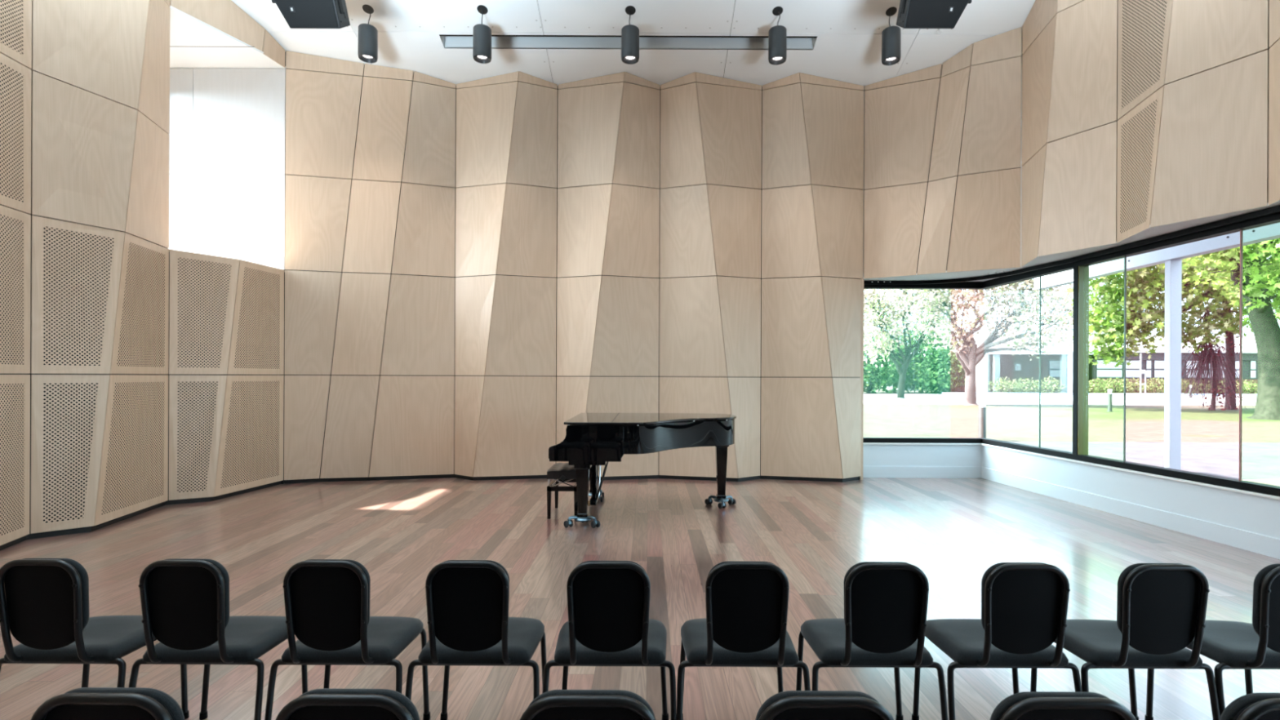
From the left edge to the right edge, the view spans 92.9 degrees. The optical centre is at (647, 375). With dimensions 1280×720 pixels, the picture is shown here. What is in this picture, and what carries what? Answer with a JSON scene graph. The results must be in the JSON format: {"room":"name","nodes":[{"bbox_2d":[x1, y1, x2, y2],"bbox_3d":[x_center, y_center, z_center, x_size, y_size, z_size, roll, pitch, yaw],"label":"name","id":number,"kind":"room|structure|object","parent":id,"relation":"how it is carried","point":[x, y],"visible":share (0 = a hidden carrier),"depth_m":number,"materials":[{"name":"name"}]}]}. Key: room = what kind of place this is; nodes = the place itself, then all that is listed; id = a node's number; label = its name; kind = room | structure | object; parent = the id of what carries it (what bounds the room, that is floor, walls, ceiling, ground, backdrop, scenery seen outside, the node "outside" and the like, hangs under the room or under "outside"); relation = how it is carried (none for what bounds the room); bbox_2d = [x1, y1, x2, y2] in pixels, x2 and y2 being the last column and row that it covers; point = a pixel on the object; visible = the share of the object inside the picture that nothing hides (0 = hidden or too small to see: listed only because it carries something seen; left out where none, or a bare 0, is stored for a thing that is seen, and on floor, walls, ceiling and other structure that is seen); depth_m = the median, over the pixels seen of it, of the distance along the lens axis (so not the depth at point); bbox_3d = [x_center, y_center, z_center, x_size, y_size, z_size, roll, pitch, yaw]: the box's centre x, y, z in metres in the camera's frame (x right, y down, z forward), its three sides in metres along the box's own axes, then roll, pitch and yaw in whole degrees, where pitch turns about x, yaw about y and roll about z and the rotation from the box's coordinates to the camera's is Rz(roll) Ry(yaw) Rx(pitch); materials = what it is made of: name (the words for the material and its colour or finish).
{"room":"music room","nodes":[
{"label":"music room","id":0,"kind":"room"},
{"bbox_2d":[0,0,284,551],"bbox_3d":[-5.749,-2.996,2.226,0.784,9.020,12.444,0,0,3],"label":"wall","id":1,"kind":"structure","parent":0,"point":[138,375],"depth_m":6.10,"materials":[{"name":"brown wood"}]},
{"bbox_2d":[167,5,288,484],"bbox_3d":[-5.986,-2.197,7.761,1.949,7.420,1.639,0,0,0],"label":"wall","id":2,"kind":"structure","parent":0,"point":[227,152],"depth_m":8.42,"materials":[{"name":"white paint"}]},
{"bbox_2d":[231,0,1035,106],"bbox_3d":[-0.021,-5.350,2.600,13.290,2.450,14.000,0,0,0],"label":"ceiling","id":3,"kind":"structure","parent":0,"point":[557,42],"depth_m":8.18,"materials":[{"name":"white paint"}]},
{"bbox_2d":[271,0,350,28],"bbox_3d":[-3.617,-4.422,6.509,0.673,1.409,0.532,0,0,0],"label":"loudspeaker","id":4,"kind":"object","parent":3,"relation":"hanging from","point":[298,14],"visible":1,"depth_m":6.43,"materials":[{"name":"black"}]},
{"bbox_2d":[357,4,377,62],"bbox_3d":[-3.593,-4.395,7.800,0.232,0.663,0.232,0,0,0],"label":"spotlight","id":5,"kind":"object","parent":3,"relation":"in","point":[367,43],"visible":1,"depth_m":7.72,"materials":[{"name":"black metal"}]},
{"bbox_2d":[472,4,491,63],"bbox_3d":[-2.125,-4.389,7.800,0.232,0.663,0.232,0,0,0],"label":"spotlight","id":6,"kind":"object","parent":3,"relation":"in","point":[482,35],"visible":1,"depth_m":7.72,"materials":[{"name":"black metal"}]},
{"bbox_2d":[621,5,639,64],"bbox_3d":[-0.227,-4.380,7.800,0.232,0.663,0.232,0,0,0],"label":"spotlight","id":7,"kind":"object","parent":3,"relation":"in","point":[629,33],"visible":1,"depth_m":7.71,"materials":[{"name":"black metal"}]},
{"bbox_2d":[768,6,786,65],"bbox_3d":[1.662,-4.372,7.800,0.232,0.663,0.232,0,0,0],"label":"spotlight","id":8,"kind":"object","parent":3,"relation":"in","point":[777,35],"visible":1,"depth_m":7.72,"materials":[{"name":"black metal"}]},
{"bbox_2d":[881,6,900,65],"bbox_3d":[3.119,-4.365,7.800,0.232,0.663,0.232,0,0,0],"label":"spotlight","id":9,"kind":"object","parent":3,"relation":"in","point":[891,36],"visible":1,"depth_m":7.72,"materials":[{"name":"black metal"}]},
{"bbox_2d":[896,0,971,28],"bbox_3d":[3.068,-4.406,6.509,0.673,1.380,0.532,0,0,0],"label":"loudspeaker","id":10,"kind":"object","parent":3,"relation":"hanging from","point":[912,14],"visible":1,"depth_m":6.43,"materials":[{"name":"black plastic"}]},
{"bbox_2d":[0,477,1279,719],"bbox_3d":[-0.007,1.580,2.600,12.400,0.120,13.600,0,0,0],"label":"floor","id":11,"kind":"structure","parent":0,"point":[953,530],"depth_m":5.05,"materials":[{"name":"brown wood"}]},
{"bbox_2d":[0,557,189,719],"bbox_3d":[-2.269,1.095,2.501,0.531,0.829,0.512,0,0,0],"label":"chair","id":12,"kind":"object","parent":11,"relation":"on","point":[44,606],"visible":0.95,"depth_m":2.29,"materials":[{"name":"black fabric"}]},
{"bbox_2d":[22,557,89,629],"bbox_3d":[-2.268,0.845,2.299,0.296,0.319,0.048,0,0,0],"label":"cushion","id":13,"kind":"object","parent":12,"relation":"on","point":[48,603],"depth_m":2.28,"materials":[{"name":"grey fabric"}]},
{"bbox_2d":[30,687,184,719],"bbox_3d":[-1.185,1.100,1.557,0.531,0.829,0.512,0,0,0],"label":"chair","id":14,"kind":"object","parent":11,"relation":"on","point":[82,703],"visible":1,"depth_m":1.32,"materials":[{"name":"black"}]},
{"bbox_2d":[128,558,307,719],"bbox_3d":[-1.735,1.097,2.501,0.531,0.829,0.512,0,0,0],"label":"chair","id":15,"kind":"object","parent":11,"relation":"on","point":[185,602],"visible":0.91,"depth_m":2.29,"materials":[{"name":"black fabric"}]},
{"bbox_2d":[164,558,229,627],"bbox_3d":[-1.734,0.848,2.299,0.296,0.319,0.048,0,0,0],"label":"cushion","id":16,"kind":"object","parent":15,"relation":"on","point":[190,593],"depth_m":2.28,"materials":[{"name":"grey fabric"}]},
{"bbox_2d":[264,559,430,719],"bbox_3d":[-1.201,1.100,2.501,0.531,0.829,0.512,0,0,0],"label":"chair","id":17,"kind":"object","parent":11,"relation":"on","point":[326,602],"visible":0.99,"depth_m":2.29,"materials":[{"name":"black fabric"}]},
{"bbox_2d":[305,559,370,625],"bbox_3d":[-1.200,0.850,2.299,0.296,0.319,0.048,0,0,0],"label":"cushion","id":18,"kind":"object","parent":17,"relation":"on","point":[333,597],"depth_m":2.28,"materials":[{"name":"grey fabric"}]},
{"bbox_2d":[275,688,419,719],"bbox_3d":[-0.658,1.102,1.557,0.531,0.829,0.512,0,0,0],"label":"chair","id":19,"kind":"object","parent":11,"relation":"on","point":[322,704],"visible":1,"depth_m":1.32,"materials":[{"name":"black"}]},
{"bbox_2d":[404,560,546,719],"bbox_3d":[-0.673,1.102,2.501,0.531,0.829,0.512,0,0,0],"label":"chair","id":20,"kind":"object","parent":11,"relation":"on","point":[469,623],"visible":0.98,"depth_m":2.28,"materials":[{"name":"black"}]},
{"bbox_2d":[442,560,509,581],"bbox_3d":[-0.672,0.853,2.299,0.296,0.319,0.048,0,0,0],"label":"cushion","id":21,"kind":"object","parent":20,"relation":"on","point":[449,574],"depth_m":2.27,"materials":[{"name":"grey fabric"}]},
{"bbox_2d":[546,462,577,519],"bbox_3d":[-0.906,1.252,6.720,0.330,0.528,0.662,0,0,0],"label":"piano bench","id":22,"kind":"object","parent":11,"relation":"on","point":[562,473],"visible":0.73,"depth_m":6.44,"materials":[{"name":"black wood"}]},
{"bbox_2d":[546,462,576,479],"bbox_3d":[-0.905,1.039,6.720,0.330,0.103,0.570,0,0,0],"label":"cushion","id":23,"kind":"object","parent":22,"relation":"on","point":[557,470],"depth_m":6.44,"materials":[{"name":"black leather"}]},
{"bbox_2d":[520,689,656,719],"bbox_3d":[-0.132,1.105,1.557,0.531,0.829,0.512,0,0,0],"label":"chair","id":24,"kind":"object","parent":11,"relation":"on","point":[553,704],"visible":1,"depth_m":1.32,"materials":[{"name":"black"}]},
{"bbox_2d":[542,560,676,719],"bbox_3d":[-0.148,1.105,2.501,0.531,0.829,0.512,0,0,0],"label":"chair","id":25,"kind":"object","parent":11,"relation":"on","point":[609,624],"visible":0.98,"depth_m":2.28,"materials":[{"name":"black"}]},
{"bbox_2d":[577,560,645,571],"bbox_3d":[-0.147,0.855,2.299,0.296,0.319,0.048,0,0,0],"label":"cushion","id":26,"kind":"object","parent":25,"relation":"on","point":[588,569],"depth_m":2.27,"materials":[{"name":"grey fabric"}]},
{"bbox_2d":[548,413,736,528],"bbox_3d":[0.029,0.991,6.813,2.033,1.059,1.606,0,0,0],"label":"grand piano","id":27,"kind":"object","parent":11,"relation":"on","point":[592,441],"visible":1,"depth_m":6.20,"materials":[{"name":"black paint"}]},
{"bbox_2d":[676,560,810,719],"bbox_3d":[0.368,1.107,2.501,0.531,0.829,0.512,0,0,0],"label":"chair","id":28,"kind":"object","parent":11,"relation":"on","point":[744,624],"visible":0.98,"depth_m":2.28,"materials":[{"name":"black"}]},
{"bbox_2d":[706,560,773,577],"bbox_3d":[0.369,0.857,2.299,0.296,0.319,0.048,0,0,0],"label":"cushion","id":29,"kind":"object","parent":28,"relation":"on","point":[727,572],"depth_m":2.27,"materials":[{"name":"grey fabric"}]},
{"bbox_2d":[755,690,893,719],"bbox_3d":[0.385,1.107,1.557,0.531,0.829,0.512,0,0,0],"label":"chair","id":30,"kind":"object","parent":11,"relation":"on","point":[788,704],"visible":1,"depth_m":1.32,"materials":[{"name":"black"}]},
{"bbox_2d":[795,561,947,719],"bbox_3d":[0.887,1.109,2.501,0.531,0.829,0.512,0,0,0],"label":"chair","id":31,"kind":"object","parent":11,"relation":"on","point":[886,603],"visible":0.98,"depth_m":2.28,"materials":[{"name":"black fabric"}]},
{"bbox_2d":[843,561,910,622],"bbox_3d":[0.888,0.860,2.299,0.296,0.319,0.048,0,0,0],"label":"cushion","id":32,"kind":"object","parent":31,"relation":"on","point":[877,596],"depth_m":2.27,"materials":[{"name":"grey fabric"}]},
{"bbox_2d":[911,562,1082,719],"bbox_3d":[1.409,1.112,2.501,0.531,0.829,0.512,0,0,0],"label":"chair","id":33,"kind":"object","parent":11,"relation":"on","point":[1024,605],"visible":0.95,"depth_m":2.29,"materials":[{"name":"black"}]},
{"bbox_2d":[981,562,1046,629],"bbox_3d":[1.410,0.862,2.299,0.296,0.319,0.048,0,0,0],"label":"cushion","id":34,"kind":"object","parent":33,"relation":"on","point":[1019,597],"depth_m":2.28,"materials":[{"name":"grey fabric"}]},
{"bbox_2d":[990,691,1136,719],"bbox_3d":[0.909,1.109,1.557,0.531,0.829,0.512,0,0,0],"label":"chair","id":35,"kind":"object","parent":11,"relation":"on","point":[1025,705],"visible":1,"depth_m":1.32,"materials":[{"name":"black"}]},
{"bbox_2d":[1030,563,1220,719],"bbox_3d":[1.925,1.114,2.501,0.531,0.829,0.512,0,0,0],"label":"chair","id":36,"kind":"object","parent":11,"relation":"on","point":[1162,607],"visible":0.89,"depth_m":2.29,"materials":[{"name":"black"}]},
{"bbox_2d":[1116,563,1181,632],"bbox_3d":[1.926,0.864,2.299,0.296,0.319,0.048,0,0,0],"label":"cushion","id":37,"kind":"object","parent":36,"relation":"on","point":[1155,595],"depth_m":2.28,"materials":[{"name":"grey fabric"}]},
{"bbox_2d":[1144,563,1279,719],"bbox_3d":[2.441,1.116,2.501,0.531,0.829,0.512,0,0,0],"label":"chair","id":38,"kind":"object","parent":11,"relation":"on","point":[1234,645],"visible":0.88,"depth_m":2.34,"materials":[{"name":"black"}]},
{"bbox_2d":[1252,563,1279,635],"bbox_3d":[2.442,0.867,2.299,0.296,0.319,0.048,0,0,0],"label":"cushion","id":39,"kind":"object","parent":38,"relation":"on","point":[1260,619],"depth_m":2.28,"materials":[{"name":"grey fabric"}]},
{"bbox_2d":[1219,692,1279,719],"bbox_3d":[1.422,1.112,1.557,0.531,0.829,0.512,0,0,0],"label":"chair","id":40,"kind":"object","parent":11,"relation":"on","point":[1252,706],"visible":1,"depth_m":1.32,"materials":[{"name":"black"}]},
{"bbox_2d":[284,26,1021,484],"bbox_3d":[-0.033,-2.270,8.576,9.998,7.620,1.148,0,0,0],"label":"wall","id":41,"kind":"structure","parent":0,"point":[476,268],"depth_m":8.83,"materials":[{"name":"brown wood"}]},
{"bbox_2d":[859,0,1279,559],"bbox_3d":[4.690,-2.909,2.677,2.481,8.900,13.804,0,0,-3],"label":"wall","id":42,"kind":"structure","parent":0,"point":[1141,119],"depth_m":6.31,"materials":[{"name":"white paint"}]},
{"bbox_2d":[862,281,988,443],"bbox_3d":[4.172,-0.209,9.255,1.979,2.441,0.120,0,0,0],"label":"window","id":43,"kind":"structure","parent":42,"relation":"in","point":[962,285],"depth_m":9.20,"materials":[{"name":"black metal"}]},
{"bbox_2d":[863,204,1279,284],"bbox_3d":[4.953,-1.400,6.316,1.398,0.048,6.569,0,0,-20],"label":"track","id":44,"kind":"object","parent":42,"relation":"attached to","point":[1276,209],"visible":0.98,"depth_m":6.73,"materials":[{"name":"black metal"}]},
{"bbox_2d":[982,212,1279,496],"bbox_3d":[5.571,-0.202,2.543,0.125,2.441,13.425,0,0,-4],"label":"window","id":45,"kind":"structure","parent":42,"relation":"in","point":[1081,268],"depth_m":7.29,"materials":[{"name":"black metal"}]},
{"label":"outside","id":46,"kind":"structure","parent":0,"visible":0},
{"bbox_2d":[1009,441,1279,479],"bbox_3d":[32.692,1.760,4.900,54.600,0.010,20.800,0,0,0],"label":"pavement","id":47,"kind":"structure","parent":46,"point":[1260,460],"depth_m":12.75,"materials":[{"name":"grey concrete"}]},
{"bbox_2d":[1032,222,1279,470],"bbox_3d":[6.783,-0.110,3.800,0.165,3.520,13.600,0,0,0],"label":"pergola","id":48,"kind":"object","parent":47,"relation":"on","point":[1172,257],"visible":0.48,"depth_m":7.83,"materials":[{"name":"grey paint"}]},
{"bbox_2d":[1238,479,1279,486],"bbox_3d":[10.343,1.635,9.050,5.300,0.037,1.300,0,0,0],"label":"garden bed","id":49,"kind":"object","parent":47,"relation":"on","point":[1270,482],"depth_m":9.31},
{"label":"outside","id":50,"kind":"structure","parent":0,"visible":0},
{"bbox_2d":[862,386,1279,442],"bbox_3d":[82.716,2.092,67.000,154.550,0.200,146.000,0,0,0],"label":"lawn","id":51,"kind":"structure","parent":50,"point":[1006,423],"depth_m":21.84,"materials":[{"name":"green plant"}]},
{"bbox_2d":[863,328,905,393],"bbox_3d":[21.583,-1.402,59.856,6.576,6.785,6.651,0,0,42],"label":"evergreen tree","id":52,"kind":"object","parent":51,"relation":"on","point":[868,369],"visible":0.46,"depth_m":59.08,"materials":[{"name":"green plant"}]},
{"bbox_2d":[872,323,920,392],"bbox_3d":[25.694,-1.838,63.994,7.901,7.630,6.288,0,0,0],"label":"evergreen tree","id":53,"kind":"object","parent":51,"relation":"on","point":[894,385],"visible":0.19,"depth_m":62.95,"materials":[{"name":"green plant"}]},
{"bbox_2d":[886,346,926,391],"bbox_3d":[31.931,-0.886,74.700,4.779,5.300,6.600,0,0,0],"label":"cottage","id":54,"kind":"structure","parent":51,"relation":"on","point":[891,387],"depth_m":72.26,"materials":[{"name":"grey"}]},
{"bbox_2d":[863,288,964,398],"bbox_3d":[18.624,-4.035,45.374,9.878,12.052,5.364,0,0,0],"label":"blossom tree","id":55,"kind":"object","parent":51,"relation":"on","point":[871,298],"visible":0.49,"depth_m":45.20,"materials":[{"name":"grey plant"}]},
{"bbox_2d":[890,322,951,393],"bbox_3d":[27.815,-2.118,62.061,6.105,8.060,5.651,0,0,0],"label":"evergreen tree","id":56,"kind":"object","parent":51,"relation":"on","point":[912,369],"visible":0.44,"depth_m":61.19,"materials":[{"name":"green plant"}]},
{"bbox_2d":[912,342,965,394],"bbox_3d":[28.979,-0.622,59.841,5.848,5.724,4.726,0,0,0],"label":"evergreen tree","id":57,"kind":"object","parent":51,"relation":"on","point":[939,380],"visible":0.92,"depth_m":59.15,"materials":[{"name":"green plant"}]},
{"bbox_2d":[927,345,965,392],"bbox_3d":[34.891,-0.773,68.450,4.468,5.100,5.700,0,0,0],"label":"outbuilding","id":58,"kind":"structure","parent":51,"relation":"on","point":[962,389],"depth_m":66.00,"materials":[{"name":"white"}]},
{"bbox_2d":[977,398,986,438],"bbox_3d":[8.575,1.119,15.600,0.260,1.080,0.260,0,0,0],"label":"bollard light","id":59,"kind":"object","parent":51,"relation":"on","point":[982,402],"visible":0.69,"depth_m":15.53,"materials":[{"name":"grey metal"}]},
{"bbox_2d":[879,278,1101,404],"bbox_3d":[19.067,-3.386,35.028,11.929,10.660,6.430,0,0,0],"label":"blossom tree","id":60,"kind":"object","parent":51,"relation":"on","point":[971,355],"visible":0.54,"depth_m":34.87,"materials":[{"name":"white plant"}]},
{"bbox_2d":[985,375,1066,393],"bbox_3d":[36.542,0.978,58.894,7.606,2.075,1.829,0,0,0],"label":"hedge","id":61,"kind":"object","parent":51,"relation":"on","point":[1014,386],"visible":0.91,"depth_m":58.79,"materials":[{"name":"green plant"}]},
{"bbox_2d":[937,334,1257,394],"bbox_3d":[54.252,-1.496,67.150,39.984,6.720,12.100,0,0,0],"label":"school building","id":62,"kind":"structure","parent":51,"relation":"on","point":[1058,365],"depth_m":62.02,"materials":[{"name":"white metal"}]},
{"bbox_2d":[1049,360,1060,368],"bbox_3d":[43.610,-1.199,65.100,1.224,0.830,0.040,0,0,0],"label":"blind","id":63,"kind":"object","parent":62,"relation":"hanging from","point":[1053,364],"depth_m":65.07,"materials":[{"name":"grey"}]},
{"bbox_2d":[1049,369,1060,377],"bbox_3d":[43.606,-0.269,65.100,1.224,0.730,0.040,0,0,0],"label":"blind","id":64,"kind":"object","parent":62,"relation":"hanging from","point":[1053,373],"depth_m":65.07,"materials":[{"name":"grey fabric"}]},
{"bbox_2d":[1097,369,1121,377],"bbox_3d":[47.032,-0.253,61.970,2.529,0.730,0.040,0,0,0],"label":"blind","id":65,"kind":"object","parent":62,"relation":"hanging from","point":[1100,373],"depth_m":61.96,"materials":[{"name":"grey"}]},
{"bbox_2d":[1097,360,1122,368],"bbox_3d":[47.036,-1.183,61.970,2.529,0.830,0.040,0,0,0],"label":"blind","id":66,"kind":"object","parent":62,"relation":"hanging from","point":[1111,364],"depth_m":61.96,"materials":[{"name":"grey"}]},
{"bbox_2d":[1125,360,1140,368],"bbox_3d":[49.402,-1.173,61.970,1.550,0.830,0.040,0,0,0],"label":"blind","id":67,"kind":"object","parent":62,"relation":"hanging from","point":[1135,364],"depth_m":61.96,"materials":[{"name":"grey"}]},
{"bbox_2d":[1125,369,1140,377],"bbox_3d":[49.398,-0.243,61.970,1.550,0.730,0.040,0,0,0],"label":"blind","id":68,"kind":"object","parent":62,"relation":"hanging from","point":[1129,373],"depth_m":61.96,"materials":[{"name":"grey"}]},
{"bbox_2d":[1146,360,1151,368],"bbox_3d":[51.054,-1.165,61.970,0.449,0.830,0.040,0,0,0],"label":"blind","id":69,"kind":"object","parent":62,"relation":"hanging from","point":[1148,362],"depth_m":61.96,"materials":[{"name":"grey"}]},
{"bbox_2d":[1146,369,1151,377],"bbox_3d":[51.050,-0.235,61.970,0.449,0.730,0.040,0,0,0],"label":"blind","id":70,"kind":"object","parent":62,"relation":"hanging from","point":[1148,371],"depth_m":61.96,"materials":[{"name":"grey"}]},
{"bbox_2d":[1154,360,1164,368],"bbox_3d":[52.339,-1.159,61.970,1.387,0.830,0.040,0,0,0],"label":"blind","id":71,"kind":"object","parent":62,"relation":"hanging from","point":[1157,364],"depth_m":61.96,"materials":[{"name":"grey fabric"}]},
{"bbox_2d":[1154,369,1164,377],"bbox_3d":[52.334,-0.230,61.970,1.387,0.730,0.040,0,0,0],"label":"blind","id":72,"kind":"object","parent":62,"relation":"hanging from","point":[1157,373],"depth_m":61.96,"materials":[{"name":"grey"}]},
{"bbox_2d":[1186,360,1209,368],"bbox_3d":[56.499,-1.141,61.970,3.182,0.830,0.040,0,0,0],"label":"blind","id":73,"kind":"object","parent":62,"relation":"hanging from","point":[1188,361],"depth_m":61.96,"materials":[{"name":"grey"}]},
{"bbox_2d":[1186,370,1217,377],"bbox_3d":[56.495,-0.211,61.970,3.182,0.730,0.040,0,0,0],"label":"blind","id":74,"kind":"object","parent":62,"relation":"hanging from","point":[1187,371],"depth_m":61.96,"materials":[{"name":"grey fabric"}]},
{"bbox_2d":[1235,360,1239,368],"bbox_3d":[60.007,-1.125,61.970,1.060,0.830,0.040,0,0,0],"label":"blind","id":75,"kind":"object","parent":62,"relation":"hanging from","point":[1237,362],"depth_m":61.96,"materials":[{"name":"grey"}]},
{"bbox_2d":[1250,360,1255,368],"bbox_3d":[61.679,-1.117,61.970,0.490,0.830,0.040,0,0,0],"label":"blind","id":76,"kind":"object","parent":62,"relation":"hanging from","point":[1252,362],"depth_m":61.96,"materials":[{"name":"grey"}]},
{"bbox_2d":[1250,370,1255,377],"bbox_3d":[61.675,-0.188,61.970,0.490,0.730,0.040,0,0,0],"label":"blind","id":77,"kind":"object","parent":62,"relation":"hanging from","point":[1252,372],"depth_m":61.96,"materials":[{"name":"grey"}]},
{"bbox_2d":[942,392,1257,395],"bbox_3d":[83.992,1.912,57.475,112.000,0.169,0.850,0,0,0],"label":"kerb","id":78,"kind":"object","parent":51,"relation":"on","point":[1010,393],"visible":0.6,"depth_m":57.05,"materials":[{"name":"grey concrete"}]},
{"bbox_2d":[1088,377,1128,393],"bbox_3d":[44.364,1.073,58.835,4.011,1.906,1.744,0,0,0],"label":"hedge","id":79,"kind":"object","parent":51,"relation":"on","point":[1100,385],"visible":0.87,"depth_m":58.72,"materials":[{"name":"green plant"}]},
{"bbox_2d":[1107,389,1112,412],"bbox_3d":[22.259,1.180,29.300,0.260,1.080,0.260,0,0,0],"label":"bollard light","id":80,"kind":"object","parent":51,"relation":"on","point":[1109,391],"visible":1,"depth_m":29.23,"materials":[{"name":"grey metal"}]},
{"bbox_2d":[1118,377,1144,393],"bbox_3d":[46.769,1.051,58.866,2.405,1.880,1.665,0,0,0],"label":"hedge","id":81,"kind":"object","parent":51,"relation":"on","point":[1130,385],"visible":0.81,"depth_m":58.74,"materials":[{"name":"green plant"}]},
{"bbox_2d":[1141,377,1188,393],"bbox_3d":[50.136,1.016,58.852,4.538,1.961,1.827,0,0,0],"label":"hedge","id":82,"kind":"object","parent":51,"relation":"on","point":[1157,388],"visible":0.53,"depth_m":58.88,"materials":[{"name":"green plant"}]},
{"bbox_2d":[1064,249,1277,409],"bbox_3d":[26.268,-3.467,31.176,12.171,10.654,6.231,0,0,-7],"label":"maple tree","id":83,"kind":"object","parent":51,"relation":"on","point":[1142,283],"visible":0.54,"depth_m":30.24,"materials":[{"name":"green plant"}]},
{"bbox_2d":[1181,377,1208,393],"bbox_3d":[53.258,1.088,58.882,3.258,1.816,1.675,0,0,0],"label":"hedge","id":84,"kind":"object","parent":51,"relation":"on","point":[1190,378],"visible":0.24,"depth_m":58.72,"materials":[{"name":"green plant"}]},
{"bbox_2d":[1181,329,1255,410],"bbox_3d":[28.544,-0.306,30.946,3.598,4.137,2.852,0,0,0],"label":"tree","id":85,"kind":"object","parent":51,"relation":"on","point":[1207,357],"visible":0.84,"depth_m":30.81,"materials":[{"name":"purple plant"}]},
{"bbox_2d":[1205,379,1251,394],"bbox_3d":[56.189,1.063,58.873,4.315,1.974,1.688,0,0,0],"label":"hedge","id":86,"kind":"object","parent":51,"relation":"on","point":[1247,386],"visible":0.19,"depth_m":58.59,"materials":[{"name":"green plant"}]},
{"bbox_2d":[1182,238,1279,420],"bbox_3d":[24.722,-3.046,24.282,8.970,10.155,6.473,0,0,-19],"label":"shade tree","id":87,"kind":"object","parent":51,"relation":"on","point":[1260,276],"visible":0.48,"depth_m":24.18,"materials":[{"name":"green plant"}]},
{"bbox_2d":[1242,380,1257,394],"bbox_3d":[58.480,1.177,59.100,1.545,1.514,1.530,0,0,-18],"label":"hedge","id":88,"kind":"object","parent":51,"relation":"on","point":[1254,384],"visible":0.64,"depth_m":58.86,"materials":[{"name":"green plant"}]},
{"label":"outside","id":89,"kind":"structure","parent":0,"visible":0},
{"bbox_2d":[863,394,1256,405],"bbox_3d":[73.992,1.942,46.750,132.000,0.018,20.500,0,0,0],"label":"road","id":90,"kind":"structure","parent":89,"point":[991,399],"depth_m":44.15,"materials":[{"name":"grey asphalt"}]},
{"bbox_2d":[1140,353,1146,395],"bbox_3d":[45.844,-0.124,56.300,0.525,3.900,0.100,0,0,0],"label":"sign frame","id":91,"kind":"object","parent":90,"relation":"on","point":[1144,371],"visible":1,"depth_m":56.26,"materials":[{"name":"grey paint"}]},
{"bbox_2d":[1188,385,1191,397],"bbox_3d":[44.600,1.281,50.000,0.260,1.080,0.260,0,0,0],"label":"bollard light","id":92,"kind":"object","parent":90,"relation":"on","point":[1190,388],"visible":0.55,"depth_m":49.93,"materials":[{"name":"grey metal"}]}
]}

